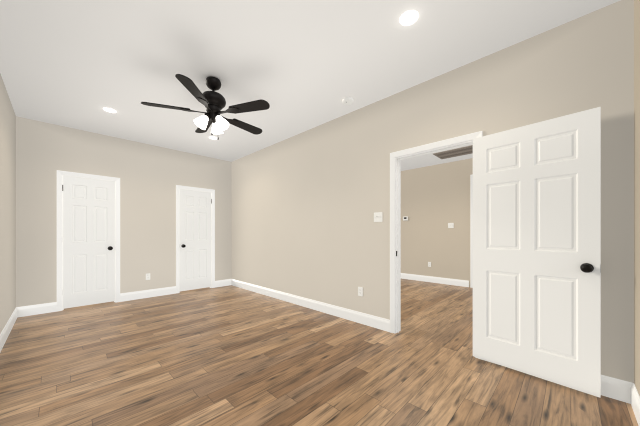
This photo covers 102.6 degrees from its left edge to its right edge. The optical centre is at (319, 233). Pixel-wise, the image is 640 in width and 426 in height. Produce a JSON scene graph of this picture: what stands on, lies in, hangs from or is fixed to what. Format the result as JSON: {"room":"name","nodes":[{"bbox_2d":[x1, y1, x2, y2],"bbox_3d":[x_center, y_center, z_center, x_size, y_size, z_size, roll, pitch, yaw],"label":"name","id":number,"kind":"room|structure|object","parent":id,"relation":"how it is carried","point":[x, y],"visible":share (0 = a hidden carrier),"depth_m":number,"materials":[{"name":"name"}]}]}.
{"room":"empty bedroom","nodes":[
{"label":"empty bedroom","id":0,"kind":"room"},
{"bbox_2d":[0,74,15,333],"bbox_3d":[-2.110,-0.231,1.414,5.839,2.750,0.120,0,0,44],"label":"wall","id":1,"kind":"structure","parent":0,"point":[7,211],"depth_m":2.92,"materials":[{"name":"paint"}]},
{"bbox_2d":[0,307,18,351],"bbox_3d":[-2.105,1.074,1.504,5.719,0.140,0.015,0,0,44],"label":"baseboard","id":2,"kind":"structure","parent":1,"relation":"attached to","point":[8,327],"depth_m":2.88,"materials":[{"name":"paint"}]},
{"bbox_2d":[16,116,231,306],"bbox_3d":[-3.107,-0.231,4.653,0.120,2.750,3.353,0,0,44],"label":"wall","id":3,"kind":"structure","parent":0,"point":[151,177],"depth_m":4.34,"materials":[{"name":"paint"}]},
{"bbox_2d":[19,302,56,316],"bbox_3d":[-4.002,1.074,3.643,0.015,0.140,0.358,0,0,44],"label":"baseboard","id":4,"kind":"structure","parent":3,"relation":"attached to","point":[29,310],"depth_m":3.63,"materials":[{"name":"paint"}]},
{"bbox_2d":[57,170,119,310],"bbox_3d":[-3.611,0.104,4.032,0.102,2.079,0.744,0,0,44],"label":"door","id":5,"kind":"structure","parent":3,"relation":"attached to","point":[59,238],"depth_m":4.02,"materials":[{"name":"paint"}]},
{"bbox_2d":[62,175,115,309],"bbox_3d":[-3.665,0.127,4.084,0.120,2.035,0.656,0,0,44],"label":"door frame","id":6,"kind":"structure","parent":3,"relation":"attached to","point":[115,235],"depth_m":4.05,"materials":[{"name":"paint"}]},
{"bbox_2d":[120,286,175,301],"bbox_3d":[-3.058,1.074,4.608,0.015,0.140,0.853,0,0,44],"label":"baseboard","id":7,"kind":"structure","parent":3,"relation":"attached to","point":[128,296],"depth_m":4.57,"materials":[{"name":"paint"}]},
{"bbox_2d":[176,185,214,292],"bbox_3d":[-2.494,0.104,5.173,0.102,2.079,0.744,0,0,44],"label":"door","id":8,"kind":"structure","parent":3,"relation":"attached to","point":[177,231],"depth_m":5.17,"materials":[{"name":"paint"}]},
{"bbox_2d":[179,188,211,292],"bbox_3d":[-2.547,0.127,5.225,0.120,2.035,0.656,0,0,44],"label":"door frame","id":9,"kind":"structure","parent":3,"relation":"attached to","point":[179,237],"depth_m":4.96,"materials":[{"name":"paint"}]},
{"bbox_2d":[215,279,230,287],"bbox_3d":[-2.113,1.074,5.573,0.015,0.140,0.361,0,0,44],"label":"baseboard","id":10,"kind":"structure","parent":3,"relation":"attached to","point":[226,282],"depth_m":5.57,"materials":[{"name":"paint"}]},
{"bbox_2d":[0,0,619,170],"bbox_3d":[1.165,-1.656,4.474,8.036,0.100,9.076,0,0,44],"label":"ceiling","id":11,"kind":"structure","parent":0,"point":[299,66],"depth_m":2.31,"materials":[{"name":"paint"}]},
{"bbox_2d":[103,108,116,112],"bbox_3d":[-2.730,-1.603,3.330,0.136,0.006,0.136,0,0,44],"label":"recessed light","id":12,"kind":"object","parent":11,"relation":"in","point":[110,110],"visible":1,"depth_m":3.33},
{"bbox_2d":[141,74,269,139],"bbox_3d":[-1.110,-1.291,2.708,1.220,0.630,1.220,0,0,44],"label":"ceiling fan","id":13,"kind":"object","parent":11,"relation":"hanging from","point":[213,102],"visible":1,"depth_m":2.60,"materials":[{"name":"brown metal"}]},
{"bbox_2d":[342,97,353,104],"bbox_3d":[0.336,-1.586,3.072,0.136,0.040,0.136,0,0,44],"label":"smoke detector","id":14,"kind":"object","parent":11,"relation":"attached to","point":[347,100],"visible":1,"depth_m":3.04,"materials":[{"name":"white plastic"}]},
{"bbox_2d":[399,10,418,25],"bbox_3d":[0.662,-1.603,1.907,0.136,0.006,0.136,0,0,44],"label":"recessed light","id":15,"kind":"object","parent":11,"relation":"in","point":[409,17],"visible":1,"depth_m":1.90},
{"bbox_2d":[433,145,472,158],"bbox_3d":[2.705,-1.600,5.049,0.760,0.012,0.500,0,0,44],"label":"ceiling vent","id":16,"kind":"object","parent":11,"relation":"in","point":[466,150],"visible":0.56,"depth_m":5.04,"materials":[{"name":"grey metal"}]},
{"bbox_2d":[0,279,637,425],"bbox_3d":[1.165,1.174,4.474,8.036,0.060,9.076,0,0,44],"label":"floor","id":17,"kind":"structure","parent":0,"point":[230,355],"depth_m":2.13,"materials":[{"name":"brown wood"}]},
{"bbox_2d":[232,0,633,382],"bbox_3d":[0.573,-0.231,3.312,7.016,2.750,0.120,0,0,44],"label":"wall","id":18,"kind":"structure","parent":0,"point":[307,205],"depth_m":2.84,"materials":[{"name":"paint"}]},
{"bbox_2d":[231,279,389,331],"bbox_3d":[-0.582,1.074,4.349,3.916,0.140,0.015,0,0,44],"label":"baseboard","id":19,"kind":"structure","parent":18,"relation":"attached to","point":[380,323],"depth_m":3.73,"materials":[{"name":"paint"}]},
{"bbox_2d":[358,287,362,295],"bbox_3d":[0.516,0.739,3.278,0.070,0.115,0.008,0,0,44],"label":"outlet","id":20,"kind":"object","parent":18,"relation":"attached to","point":[360,291],"visible":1,"depth_m":3.27,"materials":[{"name":"white plastic"}]},
{"bbox_2d":[374,212,381,221],"bbox_3d":[0.698,-0.201,3.092,0.116,0.116,0.020,0,0,44],"label":"light switch","id":21,"kind":"object","parent":18,"relation":"attached to","point":[377,216],"visible":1,"depth_m":3.09,"materials":[{"name":"white plastic"}]},
{"bbox_2d":[390,131,482,359],"bbox_3d":[1.194,0.104,2.703,0.924,2.079,0.154,0,0,44],"label":"door frame","id":22,"kind":"structure","parent":18,"relation":"attached to","point":[454,140],"depth_m":2.95,"materials":[{"name":"paint"}]},
{"bbox_2d":[473,107,600,397],"bbox_3d":[1.650,0.126,2.043,0.796,1.988,0.172,0,0,44],"label":"entry door","id":23,"kind":"structure","parent":18,"relation":"in","point":[536,249],"depth_m":1.98,"materials":[{"name":"paint"}]},
{"bbox_2d":[482,359,628,402],"bbox_3d":[1.780,1.074,2.035,0.849,0.140,0.015,0,0,44],"label":"baseboard","id":24,"kind":"structure","parent":18,"relation":"attached to","point":[620,390],"depth_m":1.77,"materials":[{"name":"paint"}]},
{"bbox_2d":[401,158,472,286],"bbox_3d":[2.939,-0.231,5.814,7.136,2.750,0.120,0,0,44],"label":"wall","id":25,"kind":"structure","parent":0,"point":[435,200],"depth_m":5.94,"materials":[{"name":"paint"}]},
{"bbox_2d":[401,273,468,286],"bbox_3d":[1.806,1.074,6.829,3.856,0.140,0.015,0,0,44],"label":"baseboard","id":26,"kind":"structure","parent":25,"relation":"attached to","point":[455,282],"depth_m":5.93,"materials":[{"name":"paint"}]},
{"bbox_2d":[448,223,453,227],"bbox_3d":[2.924,-0.186,5.730,0.116,0.116,0.020,0,0,44],"label":"light switch","id":27,"kind":"object","parent":25,"relation":"attached to","point":[450,225],"visible":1,"depth_m":5.73,"materials":[{"name":"white plastic"}]},
{"bbox_2d":[470,174,472,287],"bbox_3d":[3.647,-0.056,5.025,1.236,2.400,0.017,0,0,44],"label":"door frame","id":28,"kind":"structure","parent":25,"relation":"attached to","point":[471,231],"depth_m":5.44,"materials":[{"name":"paint"}]},
{"bbox_2d":[634,0,639,395],"bbox_3d":[1.022,-0.231,0.525,0.120,2.750,3.233,0,0,44],"label":"wall","id":29,"kind":"structure","parent":0,"point":[637,193],"depth_m":1.63,"materials":[{"name":"paint"}]},
{"bbox_2d":[629,382,639,425],"bbox_3d":[1.027,1.074,0.626,0.015,0.140,3.083,0,0,44],"label":"baseboard","id":30,"kind":"structure","parent":29,"relation":"attached to","point":[634,398],"depth_m":1.62,"materials":[{"name":"paint"}]}
]}

